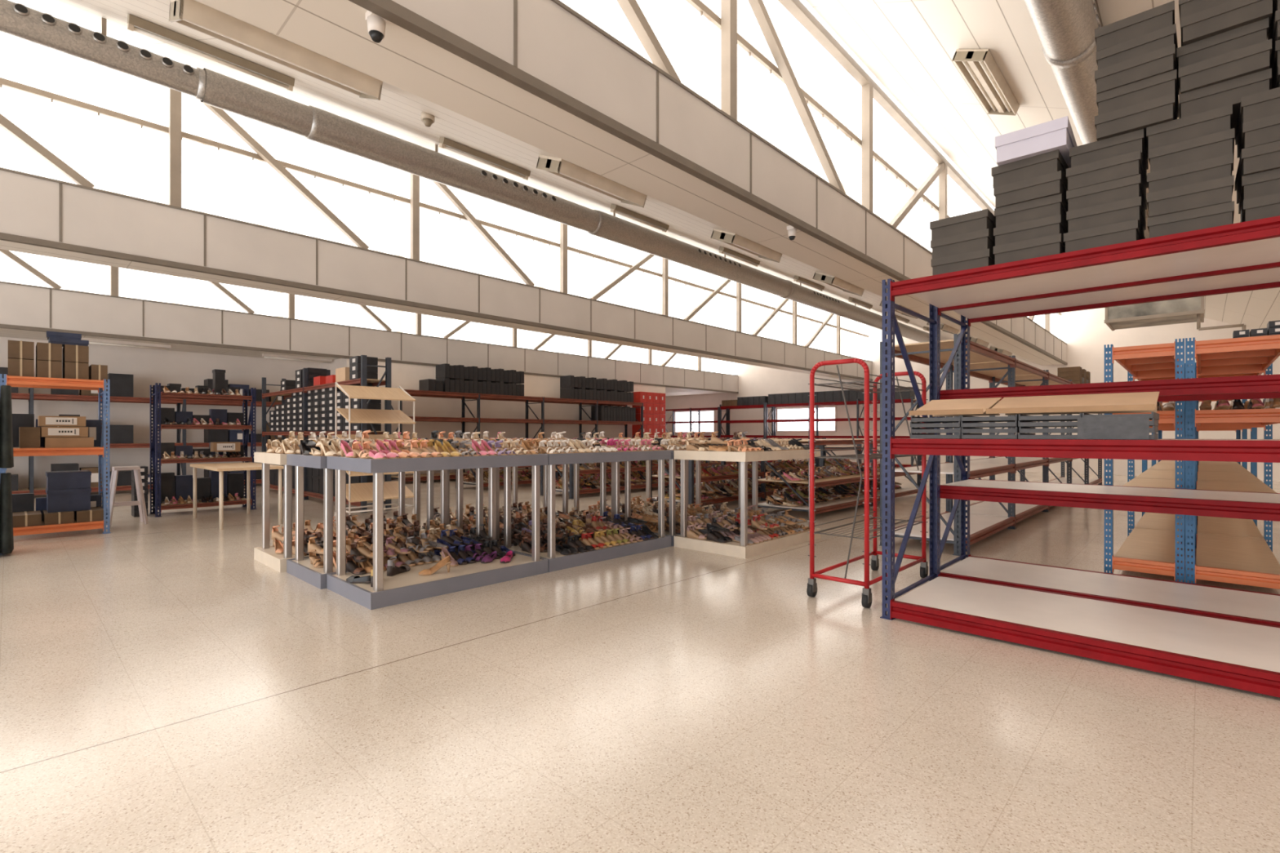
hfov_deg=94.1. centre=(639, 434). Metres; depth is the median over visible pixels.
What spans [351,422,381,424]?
shoe box
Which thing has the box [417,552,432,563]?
shoe
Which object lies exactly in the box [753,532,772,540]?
shoe
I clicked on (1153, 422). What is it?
plastic tray
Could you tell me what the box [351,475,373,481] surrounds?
shoe box
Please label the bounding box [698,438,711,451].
shoe
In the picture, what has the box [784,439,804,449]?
shoe
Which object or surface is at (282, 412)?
shoe box
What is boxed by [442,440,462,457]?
shoe
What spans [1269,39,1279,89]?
box
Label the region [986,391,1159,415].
cardboard sheet
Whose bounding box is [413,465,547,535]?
display table
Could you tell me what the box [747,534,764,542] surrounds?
shoe
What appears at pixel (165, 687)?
floor
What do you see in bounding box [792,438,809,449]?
shoe
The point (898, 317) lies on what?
ceiling light
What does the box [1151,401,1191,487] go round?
rack
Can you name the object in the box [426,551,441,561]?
shoe
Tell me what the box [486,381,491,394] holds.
shoe box
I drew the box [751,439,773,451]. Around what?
shoe
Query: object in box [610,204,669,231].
ceiling light
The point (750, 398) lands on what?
box
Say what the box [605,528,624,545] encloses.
shoe
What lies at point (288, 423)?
shoe box
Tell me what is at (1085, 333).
wall
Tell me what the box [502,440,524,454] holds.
shoe
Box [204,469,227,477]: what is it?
shoe box
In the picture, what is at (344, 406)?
shoe box
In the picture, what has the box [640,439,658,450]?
shoe
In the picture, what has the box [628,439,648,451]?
shoe
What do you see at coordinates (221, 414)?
shoe box
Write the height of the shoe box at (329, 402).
0.108 m
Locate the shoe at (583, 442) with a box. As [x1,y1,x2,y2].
[581,439,600,453]
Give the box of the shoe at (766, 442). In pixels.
[760,438,782,450]
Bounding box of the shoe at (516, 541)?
[512,533,522,548]
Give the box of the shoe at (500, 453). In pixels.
[487,440,507,455]
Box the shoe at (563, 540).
[556,538,568,543]
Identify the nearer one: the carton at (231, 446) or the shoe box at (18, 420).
the shoe box at (18, 420)
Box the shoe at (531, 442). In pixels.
[528,440,546,453]
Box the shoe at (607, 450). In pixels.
[595,445,613,452]
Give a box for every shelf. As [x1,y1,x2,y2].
[336,384,415,400]
[336,408,415,423]
[336,434,403,439]
[346,471,413,476]
[346,480,413,502]
[814,373,923,392]
[814,447,923,459]
[814,511,923,539]
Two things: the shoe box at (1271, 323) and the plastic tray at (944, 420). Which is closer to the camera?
the plastic tray at (944, 420)
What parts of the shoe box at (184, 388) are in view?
lid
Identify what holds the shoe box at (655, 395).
on the shoe box at (655, 406)
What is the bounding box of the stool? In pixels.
[106,466,148,527]
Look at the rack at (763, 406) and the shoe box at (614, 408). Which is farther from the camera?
the rack at (763, 406)
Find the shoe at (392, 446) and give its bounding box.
[386,440,401,452]
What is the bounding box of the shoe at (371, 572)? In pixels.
[370,566,373,586]
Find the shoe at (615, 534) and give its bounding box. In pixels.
[612,528,631,543]
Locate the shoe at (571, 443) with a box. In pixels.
[567,439,586,453]
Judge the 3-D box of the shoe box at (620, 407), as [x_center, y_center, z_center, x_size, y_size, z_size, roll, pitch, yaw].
[-0.829,-0.691,19.972,0.496,0.498,0.123,0,0,43]
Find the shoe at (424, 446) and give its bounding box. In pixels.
[419,440,443,457]
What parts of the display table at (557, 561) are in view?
leg, leg, panel, leg, leg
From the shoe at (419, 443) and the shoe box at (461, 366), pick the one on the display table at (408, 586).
the shoe at (419, 443)
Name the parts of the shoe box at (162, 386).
lid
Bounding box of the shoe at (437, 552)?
[434,549,440,555]
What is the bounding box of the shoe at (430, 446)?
[426,439,434,452]
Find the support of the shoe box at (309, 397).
on the shoe box at (309, 404)
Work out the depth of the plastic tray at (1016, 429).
3.54 m
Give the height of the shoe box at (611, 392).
0.340 m
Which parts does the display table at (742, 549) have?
leg, leg, panel, leg, leg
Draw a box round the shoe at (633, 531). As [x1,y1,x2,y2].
[630,525,648,540]
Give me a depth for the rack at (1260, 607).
4.18 m
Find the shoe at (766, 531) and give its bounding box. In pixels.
[761,524,781,538]
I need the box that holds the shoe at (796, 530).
[782,520,800,533]
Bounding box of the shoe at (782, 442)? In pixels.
[780,439,800,449]
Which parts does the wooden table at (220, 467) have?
leg, leg, leg, leg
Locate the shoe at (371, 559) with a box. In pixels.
[368,551,386,571]
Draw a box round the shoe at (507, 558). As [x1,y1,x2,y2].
[500,551,513,563]
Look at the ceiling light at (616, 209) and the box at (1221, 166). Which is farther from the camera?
the ceiling light at (616, 209)
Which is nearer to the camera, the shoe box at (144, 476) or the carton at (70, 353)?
the carton at (70, 353)
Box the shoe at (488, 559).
[480,551,498,563]
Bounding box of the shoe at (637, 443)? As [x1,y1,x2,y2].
[634,439,653,450]
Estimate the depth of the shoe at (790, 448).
6.51 m
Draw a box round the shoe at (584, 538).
[581,533,599,550]
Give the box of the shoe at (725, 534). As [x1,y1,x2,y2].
[717,531,734,540]
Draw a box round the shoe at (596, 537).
[593,531,613,547]
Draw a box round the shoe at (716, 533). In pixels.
[712,526,732,542]
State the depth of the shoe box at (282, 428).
11.92 m
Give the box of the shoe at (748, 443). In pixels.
[746,439,767,451]
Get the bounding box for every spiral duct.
[0,0,929,342]
[1024,0,1149,238]
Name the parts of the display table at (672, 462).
leg, panel, leg, leg, leg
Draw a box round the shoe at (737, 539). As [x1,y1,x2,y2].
[733,535,754,544]
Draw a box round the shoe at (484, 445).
[479,440,497,455]
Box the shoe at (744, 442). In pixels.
[742,438,764,451]
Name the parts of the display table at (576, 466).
leg, leg, leg, leg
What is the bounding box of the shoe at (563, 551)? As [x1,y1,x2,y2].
[555,544,571,555]
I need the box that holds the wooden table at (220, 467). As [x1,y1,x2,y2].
[190,462,283,529]
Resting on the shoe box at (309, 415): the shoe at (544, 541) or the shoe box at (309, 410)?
the shoe box at (309, 410)
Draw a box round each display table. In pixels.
[253,452,433,573]
[286,453,483,589]
[326,453,548,609]
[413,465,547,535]
[456,462,605,546]
[498,450,671,572]
[568,459,688,521]
[624,449,740,546]
[674,448,820,559]
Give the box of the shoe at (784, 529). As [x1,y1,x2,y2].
[777,520,796,534]
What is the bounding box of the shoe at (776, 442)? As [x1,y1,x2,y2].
[775,439,796,449]
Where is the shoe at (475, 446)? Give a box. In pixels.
[469,440,489,456]
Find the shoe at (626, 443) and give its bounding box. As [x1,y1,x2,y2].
[623,439,641,451]
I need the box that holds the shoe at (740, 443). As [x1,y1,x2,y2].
[737,438,759,451]
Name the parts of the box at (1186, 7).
lid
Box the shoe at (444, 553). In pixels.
[440,546,458,566]
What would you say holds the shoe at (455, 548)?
on the display table at (408, 586)
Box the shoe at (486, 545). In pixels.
[483,541,500,559]
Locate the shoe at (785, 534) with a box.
[768,523,788,536]
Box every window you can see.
[0,31,868,359]
[0,250,734,374]
[560,0,1061,338]
[674,409,715,432]
[776,406,836,431]
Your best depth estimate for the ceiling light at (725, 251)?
10.04 m
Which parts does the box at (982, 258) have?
lid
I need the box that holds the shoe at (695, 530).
[691,524,706,536]
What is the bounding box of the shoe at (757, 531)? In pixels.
[755,528,777,539]
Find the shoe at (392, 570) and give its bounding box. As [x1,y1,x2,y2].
[386,556,410,576]
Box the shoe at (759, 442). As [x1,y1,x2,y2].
[755,438,776,450]
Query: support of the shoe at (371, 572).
on the display table at (408, 586)
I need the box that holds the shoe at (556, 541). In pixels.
[555,533,567,546]
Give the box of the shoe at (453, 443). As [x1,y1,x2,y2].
[449,440,471,456]
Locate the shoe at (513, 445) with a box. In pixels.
[510,440,531,454]
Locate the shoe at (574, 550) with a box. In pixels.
[561,543,578,553]
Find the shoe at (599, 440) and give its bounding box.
[595,439,607,447]
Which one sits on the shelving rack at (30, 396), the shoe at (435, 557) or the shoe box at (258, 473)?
the shoe box at (258, 473)
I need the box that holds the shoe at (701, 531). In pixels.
[698,528,706,533]
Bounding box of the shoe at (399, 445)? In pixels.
[395,439,404,451]
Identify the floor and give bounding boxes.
[0,462,1279,852]
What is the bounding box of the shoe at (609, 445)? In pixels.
[606,439,624,452]
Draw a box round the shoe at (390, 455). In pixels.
[379,449,399,458]
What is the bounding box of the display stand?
[334,382,415,519]
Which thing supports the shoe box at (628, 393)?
on the rack at (463, 396)
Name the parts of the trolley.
frame, diagonal rod, rail, frame, diagonal rod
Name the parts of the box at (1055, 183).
lid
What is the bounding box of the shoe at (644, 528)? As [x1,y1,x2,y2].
[640,523,658,538]
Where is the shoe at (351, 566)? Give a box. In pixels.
[346,554,366,574]
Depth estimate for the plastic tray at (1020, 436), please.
3.33 m
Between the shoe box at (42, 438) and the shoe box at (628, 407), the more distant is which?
the shoe box at (628, 407)
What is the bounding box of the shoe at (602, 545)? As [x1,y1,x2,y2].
[586,532,607,548]
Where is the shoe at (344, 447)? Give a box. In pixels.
[338,440,359,457]
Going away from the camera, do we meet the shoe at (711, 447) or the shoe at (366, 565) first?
the shoe at (366, 565)
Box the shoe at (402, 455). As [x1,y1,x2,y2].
[391,449,410,458]
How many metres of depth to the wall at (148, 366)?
14.06 m
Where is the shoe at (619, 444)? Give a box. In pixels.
[617,439,637,451]
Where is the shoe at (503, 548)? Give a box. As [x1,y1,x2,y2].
[500,545,515,555]
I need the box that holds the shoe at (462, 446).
[458,440,480,456]
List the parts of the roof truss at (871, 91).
post, post, post, post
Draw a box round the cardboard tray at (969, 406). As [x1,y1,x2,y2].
[908,397,1001,417]
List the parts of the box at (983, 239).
lid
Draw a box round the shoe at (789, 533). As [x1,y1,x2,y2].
[772,521,792,535]
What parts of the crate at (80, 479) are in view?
lid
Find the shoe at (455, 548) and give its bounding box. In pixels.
[453,539,458,552]
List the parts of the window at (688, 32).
glazing rail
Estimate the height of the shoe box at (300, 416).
0.108 m
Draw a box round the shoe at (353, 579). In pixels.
[346,575,370,582]
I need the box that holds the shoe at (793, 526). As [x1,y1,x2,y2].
[791,524,808,531]
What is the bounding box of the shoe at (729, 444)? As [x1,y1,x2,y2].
[727,439,750,452]
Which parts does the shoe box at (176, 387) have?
lid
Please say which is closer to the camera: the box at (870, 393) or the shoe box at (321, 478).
the shoe box at (321, 478)
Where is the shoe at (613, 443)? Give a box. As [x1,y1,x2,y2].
[611,439,631,451]
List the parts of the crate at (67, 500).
lid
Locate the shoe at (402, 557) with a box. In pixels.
[398,547,415,566]
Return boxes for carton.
[8,340,34,359]
[8,358,34,377]
[12,511,41,527]
[18,426,39,448]
[35,342,62,362]
[35,360,62,377]
[37,415,85,426]
[40,426,88,436]
[43,510,74,524]
[44,437,93,448]
[62,344,88,364]
[62,361,88,379]
[73,506,103,522]
[88,364,107,381]
[210,441,239,452]
[335,367,349,382]
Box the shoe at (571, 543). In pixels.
[567,535,587,552]
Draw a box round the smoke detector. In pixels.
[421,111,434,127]
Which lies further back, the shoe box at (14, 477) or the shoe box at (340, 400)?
the shoe box at (14, 477)
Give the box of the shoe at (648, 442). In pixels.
[646,439,663,450]
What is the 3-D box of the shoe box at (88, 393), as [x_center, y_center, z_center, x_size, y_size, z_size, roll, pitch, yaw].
[-10.986,-0.866,11.960,0.400,0.198,0.376,0,0,43]
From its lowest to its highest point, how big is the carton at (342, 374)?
0.238 m
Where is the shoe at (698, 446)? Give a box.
[692,438,711,451]
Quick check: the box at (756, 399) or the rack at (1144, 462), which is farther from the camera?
the box at (756, 399)
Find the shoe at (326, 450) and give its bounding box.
[319,440,337,456]
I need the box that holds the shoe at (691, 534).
[686,524,706,539]
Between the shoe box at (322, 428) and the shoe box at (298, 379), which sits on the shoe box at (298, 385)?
the shoe box at (298, 379)
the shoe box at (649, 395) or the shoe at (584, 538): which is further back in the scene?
the shoe box at (649, 395)
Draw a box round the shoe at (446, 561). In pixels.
[417,555,451,575]
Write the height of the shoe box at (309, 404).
0.108 m
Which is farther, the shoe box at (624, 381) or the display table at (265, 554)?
the shoe box at (624, 381)
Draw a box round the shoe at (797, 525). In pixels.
[794,518,809,530]
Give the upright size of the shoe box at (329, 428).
0.108 m
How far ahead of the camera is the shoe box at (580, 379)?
18.51 m
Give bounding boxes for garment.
[0,382,13,468]
[0,470,13,554]
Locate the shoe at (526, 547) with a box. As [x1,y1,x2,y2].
[521,537,531,553]
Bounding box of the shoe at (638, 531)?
[635,524,653,539]
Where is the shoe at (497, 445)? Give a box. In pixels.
[494,440,515,455]
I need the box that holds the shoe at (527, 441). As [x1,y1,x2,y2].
[524,440,539,453]
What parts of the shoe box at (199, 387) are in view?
lid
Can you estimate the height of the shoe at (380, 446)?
0.132 m
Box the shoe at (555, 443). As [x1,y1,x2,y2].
[553,440,573,453]
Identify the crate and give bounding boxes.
[45,470,91,490]
[45,488,91,512]
[1077,416,1149,439]
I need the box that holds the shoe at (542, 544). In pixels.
[540,535,547,549]
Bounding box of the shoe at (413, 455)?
[401,449,421,457]
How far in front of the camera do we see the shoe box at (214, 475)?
9.50 m
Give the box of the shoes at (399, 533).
[161,386,1279,568]
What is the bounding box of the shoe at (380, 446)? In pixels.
[374,440,390,452]
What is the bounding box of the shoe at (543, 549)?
[528,536,547,552]
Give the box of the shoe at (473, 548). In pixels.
[468,537,483,551]
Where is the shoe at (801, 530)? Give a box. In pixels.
[786,519,805,532]
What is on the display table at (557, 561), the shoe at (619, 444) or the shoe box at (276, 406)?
the shoe at (619, 444)
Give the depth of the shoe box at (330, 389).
10.11 m
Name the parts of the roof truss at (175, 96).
post, post, post, post, post, post, post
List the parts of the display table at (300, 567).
leg, panel, leg, leg, leg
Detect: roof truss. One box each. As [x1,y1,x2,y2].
[0,88,840,354]
[0,248,701,370]
[616,0,1049,332]
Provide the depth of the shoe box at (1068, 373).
12.96 m
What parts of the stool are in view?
leg, leg, seat, leg, leg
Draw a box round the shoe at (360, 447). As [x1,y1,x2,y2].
[352,440,364,452]
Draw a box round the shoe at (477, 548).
[474,543,492,558]
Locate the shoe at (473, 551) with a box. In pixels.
[462,538,475,553]
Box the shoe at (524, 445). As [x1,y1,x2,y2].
[520,439,538,454]
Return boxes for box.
[0,367,17,393]
[11,474,17,490]
[12,413,34,447]
[12,493,34,512]
[35,418,57,447]
[35,497,46,520]
[46,330,81,339]
[48,337,88,346]
[50,388,79,395]
[50,462,79,471]
[58,414,79,437]
[79,386,106,395]
[79,466,106,487]
[80,419,101,446]
[90,494,101,506]
[106,373,133,396]
[106,424,133,443]
[106,470,132,485]
[131,466,147,473]
[131,473,147,480]
[131,480,147,488]
[131,487,147,495]
[131,494,147,502]
[131,502,147,510]
[131,508,147,517]
[146,474,152,484]
[157,385,168,392]
[157,407,174,423]
[157,442,174,458]
[157,472,174,503]
[167,383,181,392]
[174,411,192,424]
[174,445,192,456]
[174,475,192,500]
[181,387,194,392]
[192,414,210,422]
[192,448,210,456]
[192,477,210,499]
[195,385,208,394]
[204,378,227,393]
[204,429,227,442]
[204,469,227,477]
[208,408,226,423]
[208,442,226,455]
[208,471,226,498]
[212,368,225,395]
[226,386,239,394]
[226,412,243,425]
[226,444,243,456]
[226,472,243,497]
[227,383,248,400]
[227,430,248,442]
[227,470,244,479]
[248,389,269,401]
[248,434,269,442]
[248,459,262,479]
[266,422,288,442]
[269,395,281,402]
[269,410,274,416]
[269,415,274,421]
[269,421,276,426]
[269,426,274,431]
[269,470,274,484]
[274,404,279,410]
[274,409,279,415]
[274,415,282,421]
[274,421,279,426]
[274,426,279,431]
[274,470,278,485]
[280,379,295,386]
[280,385,295,391]
[280,404,285,409]
[280,409,285,415]
[280,414,285,420]
[280,420,285,426]
[280,426,285,431]
[285,397,291,403]
[285,403,291,408]
[285,408,291,414]
[285,414,291,420]
[285,420,291,426]
[285,426,291,431]
[291,392,297,397]
[291,396,297,403]
[291,402,297,408]
[291,408,297,414]
[291,413,297,420]
[291,420,297,426]
[291,426,297,431]
[292,465,295,473]
[292,472,295,488]
[295,368,302,377]
[295,375,302,382]
[295,382,302,388]
[297,391,302,396]
[297,395,302,402]
[297,401,302,408]
[297,408,302,413]
[297,413,302,419]
[297,419,302,426]
[297,426,302,431]
[302,367,326,375]
[302,374,326,382]
[302,381,313,387]
[306,390,312,395]
[306,394,312,400]
[306,400,312,407]
[306,407,312,413]
[306,413,314,419]
[306,419,312,425]
[306,425,312,431]
[306,466,312,475]
[306,475,312,492]
[311,475,319,493]
[312,389,319,394]
[312,393,319,400]
[312,400,319,406]
[312,406,319,413]
[312,413,319,418]
[312,418,319,425]
[312,425,319,431]
[312,467,319,476]
[313,376,325,386]
[318,476,323,494]
[319,388,326,393]
[319,392,326,399]
[319,399,326,406]
[319,405,326,412]
[319,412,326,418]
[319,418,331,425]
[319,425,326,431]
[319,468,323,476]
[325,374,335,383]
[326,386,341,392]
[326,391,334,399]
[326,398,334,405]
[326,404,334,412]
[326,411,334,418]
[326,417,334,424]
[326,424,334,431]
[333,478,334,496]
[334,391,342,398]
[334,397,342,404]
[334,404,342,411]
[334,411,342,417]
[334,417,342,424]
[334,424,342,431]
[342,396,351,404]
[342,403,351,408]
[342,417,351,424]
[342,424,351,431]
[346,472,351,480]
[349,355,377,365]
[349,364,377,373]
[349,371,377,380]
[350,480,373,483]
[351,383,372,386]
[351,398,381,403]
[351,402,381,409]
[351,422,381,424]
[351,423,381,431]
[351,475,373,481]
[418,378,435,391]
[435,363,449,378]
[435,377,449,391]
[435,380,443,391]
[449,364,459,379]
[449,365,454,378]
[449,379,454,391]
[454,364,463,379]
[454,379,459,392]
[457,378,463,392]
[463,366,468,379]
[463,366,473,380]
[463,380,468,392]
[467,380,473,393]
[470,366,477,380]
[472,379,477,393]
[477,368,482,381]
[477,381,482,393]
[478,367,486,381]
[478,367,491,382]
[479,381,486,394]
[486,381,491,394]
[491,368,495,382]
[491,368,499,382]
[491,382,495,394]
[492,368,503,382]
[493,382,499,395]
[498,382,503,395]
[503,369,511,383]
[503,370,507,382]
[503,383,507,395]
[505,369,515,383]
[506,382,511,395]
[509,382,515,395]
[515,371,519,383]
[515,371,524,384]
[515,384,519,395]
[520,383,524,395]
[560,375,573,387]
[560,386,573,399]
[573,376,582,388]
[573,377,577,387]
[573,388,577,399]
[577,376,585,388]
[577,388,582,399]
[580,387,585,399]
[584,377,589,388]
[585,377,592,389]
[585,389,589,399]
[588,377,596,389]
[589,389,592,399]
[591,388,596,399]
[591,405,604,421]
[595,378,599,389]
[596,378,603,390]
[596,390,599,400]
[599,378,607,390]
[600,390,603,400]
[602,389,607,400]
[604,405,613,421]
[604,406,610,421]
[604,407,607,421]
[606,379,610,390]
[607,379,613,391]
[607,391,610,400]
[608,379,617,391]
[610,391,613,401]
[612,390,617,401]
[613,406,618,421]
[613,406,622,421]
[613,407,616,421]
[616,380,620,391]
[617,380,623,391]
[617,380,626,391]
[617,391,620,401]
[620,391,623,401]
[621,391,626,401]
[622,406,630,421]
[622,407,627,421]
[622,408,624,421]
[626,382,630,391]
[626,392,630,402]
[628,381,633,391]
[630,391,633,402]
[630,407,635,421]
[630,408,632,421]
[631,391,646,403]
[631,402,646,413]
[631,424,646,435]
[635,413,646,424]
[643,413,653,425]
[646,391,653,403]
[646,403,653,413]
[646,425,653,435]
[653,392,659,403]
[653,403,659,414]
[653,413,659,425]
[653,425,659,435]
[657,393,665,404]
[659,404,665,414]
[659,414,665,425]
[659,425,665,435]
[721,400,726,406]
[726,400,732,406]
[732,400,737,405]
[737,396,742,405]
[742,396,748,405]
[748,396,753,404]
[753,395,759,404]
[759,395,768,404]
[768,394,774,404]
[774,393,782,404]
[782,393,788,404]
[788,392,795,404]
[795,392,803,403]
[803,391,809,403]
[814,391,817,402]
[817,391,825,402]
[825,391,833,402]
[833,390,840,401]
[840,390,848,401]
[848,390,857,401]
[857,389,864,400]
[869,388,872,400]
[876,388,879,399]
[892,387,901,399]
[901,386,915,399]
[929,208,995,239]
[930,228,995,258]
[931,248,995,275]
[991,149,1069,187]
[993,170,1067,208]
[993,214,1068,245]
[993,233,1065,264]
[994,193,1068,227]
[995,115,1077,168]
[1057,366,1081,372]
[1057,371,1081,377]
[1060,375,1081,381]
[1063,218,1145,252]
[1066,150,1147,195]
[1066,173,1146,216]
[1066,195,1146,235]
[1069,128,1148,174]
[1072,380,1081,383]
[1081,368,1086,374]
[1094,0,1174,51]
[1094,44,1179,94]
[1094,93,1177,158]
[1096,23,1177,69]
[1096,69,1178,117]
[1146,104,1232,149]
[1146,153,1233,192]
[1146,175,1234,217]
[1147,200,1234,238]
[1148,128,1234,172]
[1176,17,1268,93]
[1178,0,1231,30]
[1178,38,1271,93]
[1178,67,1271,139]
[1180,0,1273,46]
[1232,329,1249,337]
[1234,140,1279,204]
[1235,86,1279,157]
[1238,168,1279,222]
[1239,113,1279,159]
[1240,192,1279,222]
[1249,328,1266,337]
[1266,320,1279,330]
[1266,326,1279,335]
[1267,0,1279,39]
[1269,9,1279,68]
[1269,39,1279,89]
[1272,64,1279,88]
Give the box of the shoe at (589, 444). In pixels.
[586,439,605,452]
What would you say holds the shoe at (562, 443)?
on the display table at (557, 561)
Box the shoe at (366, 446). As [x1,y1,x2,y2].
[362,440,378,455]
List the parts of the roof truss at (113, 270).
post, post, post, post, post, post, post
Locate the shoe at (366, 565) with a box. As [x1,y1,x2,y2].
[358,557,373,573]
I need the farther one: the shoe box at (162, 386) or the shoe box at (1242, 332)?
the shoe box at (162, 386)
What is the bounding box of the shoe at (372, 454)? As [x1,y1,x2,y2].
[367,449,387,458]
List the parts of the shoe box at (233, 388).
lid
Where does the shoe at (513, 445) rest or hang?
on the display table at (408, 586)
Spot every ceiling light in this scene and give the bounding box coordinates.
[80,337,170,350]
[127,13,294,91]
[168,0,382,100]
[262,353,332,363]
[439,136,530,180]
[536,155,647,207]
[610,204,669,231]
[710,228,782,262]
[719,246,759,266]
[793,275,824,291]
[812,271,864,296]
[848,297,872,309]
[879,299,919,319]
[894,314,909,323]
[923,326,929,331]
[926,321,959,334]
[951,48,1019,115]
[965,334,989,346]
[989,346,1012,355]
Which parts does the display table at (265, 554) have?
leg, panel, leg, leg, leg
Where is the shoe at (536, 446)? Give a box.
[534,440,546,452]
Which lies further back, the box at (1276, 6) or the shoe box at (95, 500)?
the shoe box at (95, 500)
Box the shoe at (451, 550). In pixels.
[448,546,467,564]
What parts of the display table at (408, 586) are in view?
leg, leg, panel, leg, leg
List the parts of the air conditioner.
casing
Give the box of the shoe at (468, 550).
[464,544,484,561]
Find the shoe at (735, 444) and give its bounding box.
[733,439,755,451]
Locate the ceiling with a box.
[0,0,1279,396]
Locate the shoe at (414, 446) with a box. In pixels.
[410,440,432,457]
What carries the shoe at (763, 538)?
on the display table at (742, 549)
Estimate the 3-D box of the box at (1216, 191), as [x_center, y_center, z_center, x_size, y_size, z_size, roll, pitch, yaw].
[2.850,-1.161,3.091,0.313,0.118,0.500,0,0,43]
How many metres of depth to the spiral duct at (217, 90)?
6.63 m
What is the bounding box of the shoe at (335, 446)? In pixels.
[329,440,345,456]
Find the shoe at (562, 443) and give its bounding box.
[560,440,579,453]
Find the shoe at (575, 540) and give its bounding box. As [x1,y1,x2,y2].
[573,534,594,551]
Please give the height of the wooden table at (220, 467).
0.775 m
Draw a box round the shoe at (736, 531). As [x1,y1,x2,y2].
[733,528,740,533]
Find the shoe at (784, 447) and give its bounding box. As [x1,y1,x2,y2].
[768,438,789,450]
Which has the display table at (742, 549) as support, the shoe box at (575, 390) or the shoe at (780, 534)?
the shoe at (780, 534)
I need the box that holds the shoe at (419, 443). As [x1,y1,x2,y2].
[417,439,424,448]
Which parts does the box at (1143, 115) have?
lid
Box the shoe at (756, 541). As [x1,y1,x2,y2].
[738,534,759,543]
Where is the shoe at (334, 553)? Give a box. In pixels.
[333,551,336,569]
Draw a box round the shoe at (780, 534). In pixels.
[767,528,785,537]
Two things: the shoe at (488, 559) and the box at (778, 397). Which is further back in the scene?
the box at (778, 397)
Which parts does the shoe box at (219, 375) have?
lid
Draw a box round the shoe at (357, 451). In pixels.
[351,440,369,458]
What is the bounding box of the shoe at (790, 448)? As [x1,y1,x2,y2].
[773,439,793,450]
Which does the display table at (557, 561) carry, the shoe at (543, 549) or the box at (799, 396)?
the shoe at (543, 549)
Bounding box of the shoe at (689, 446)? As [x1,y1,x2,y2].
[686,438,707,451]
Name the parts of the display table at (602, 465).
leg, leg, leg, leg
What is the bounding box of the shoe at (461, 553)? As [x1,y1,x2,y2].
[457,544,475,563]
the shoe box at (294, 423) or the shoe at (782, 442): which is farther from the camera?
the shoe box at (294, 423)
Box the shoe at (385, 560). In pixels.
[383,550,387,569]
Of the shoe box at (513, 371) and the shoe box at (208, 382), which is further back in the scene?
the shoe box at (513, 371)
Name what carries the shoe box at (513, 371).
on the shoe box at (513, 384)
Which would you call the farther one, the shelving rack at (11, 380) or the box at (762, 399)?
the box at (762, 399)
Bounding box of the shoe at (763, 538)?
[747,533,768,541]
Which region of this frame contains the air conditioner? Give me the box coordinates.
[1104,296,1245,330]
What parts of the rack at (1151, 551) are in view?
rail, rail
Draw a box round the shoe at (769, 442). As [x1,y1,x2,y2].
[764,438,784,450]
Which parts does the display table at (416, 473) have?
leg, leg, leg, leg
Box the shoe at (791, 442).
[788,438,808,449]
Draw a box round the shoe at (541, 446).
[538,440,559,453]
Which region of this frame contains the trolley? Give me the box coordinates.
[806,358,928,608]
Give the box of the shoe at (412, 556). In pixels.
[407,546,424,564]
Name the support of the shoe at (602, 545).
on the display table at (557, 561)
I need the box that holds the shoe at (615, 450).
[600,445,618,452]
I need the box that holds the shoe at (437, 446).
[433,440,450,457]
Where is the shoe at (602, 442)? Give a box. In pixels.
[600,438,617,448]
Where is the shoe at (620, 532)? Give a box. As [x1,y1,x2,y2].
[618,528,637,542]
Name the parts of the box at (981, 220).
lid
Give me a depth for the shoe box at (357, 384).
9.75 m
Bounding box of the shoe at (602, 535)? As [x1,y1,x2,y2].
[599,530,618,546]
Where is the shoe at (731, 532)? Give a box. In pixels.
[728,530,738,536]
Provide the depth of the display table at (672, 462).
6.93 m
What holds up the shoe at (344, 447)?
on the display table at (408, 586)
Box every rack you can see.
[0,373,111,536]
[11,387,295,495]
[149,382,256,517]
[262,355,391,512]
[384,389,643,481]
[455,436,693,488]
[540,437,757,499]
[650,437,862,506]
[665,407,728,439]
[719,402,773,462]
[757,438,921,519]
[765,396,919,466]
[879,333,1102,555]
[880,215,1279,697]
[935,266,1279,626]
[1104,337,1184,582]
[1127,363,1188,547]
[1142,377,1191,524]
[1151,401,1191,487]
[1185,334,1279,589]
[1191,362,1272,551]
[1196,400,1257,526]
[1197,399,1247,471]
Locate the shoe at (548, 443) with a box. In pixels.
[546,440,565,453]
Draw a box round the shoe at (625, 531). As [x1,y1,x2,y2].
[623,527,643,542]
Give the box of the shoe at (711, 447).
[707,445,727,451]
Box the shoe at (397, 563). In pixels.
[386,548,406,567]
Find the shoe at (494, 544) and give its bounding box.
[491,539,506,557]
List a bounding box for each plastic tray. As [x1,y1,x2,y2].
[910,421,972,427]
[910,433,961,439]
[911,415,970,422]
[911,426,964,433]
[960,420,1017,427]
[961,414,1025,422]
[961,426,1019,432]
[961,433,1017,439]
[1017,420,1077,426]
[1017,433,1077,439]
[1018,413,1082,421]
[1019,426,1077,432]
[1082,411,1159,420]
[1083,418,1158,426]
[1084,426,1158,432]
[1149,432,1158,439]
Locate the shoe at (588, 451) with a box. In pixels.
[575,439,593,453]
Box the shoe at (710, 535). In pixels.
[706,527,726,542]
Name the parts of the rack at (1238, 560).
rail, rail, rail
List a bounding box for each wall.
[0,337,665,495]
[665,307,1279,481]
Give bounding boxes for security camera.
[364,10,387,42]
[786,225,797,239]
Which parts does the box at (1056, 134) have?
lid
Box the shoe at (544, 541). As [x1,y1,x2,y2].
[542,534,560,548]

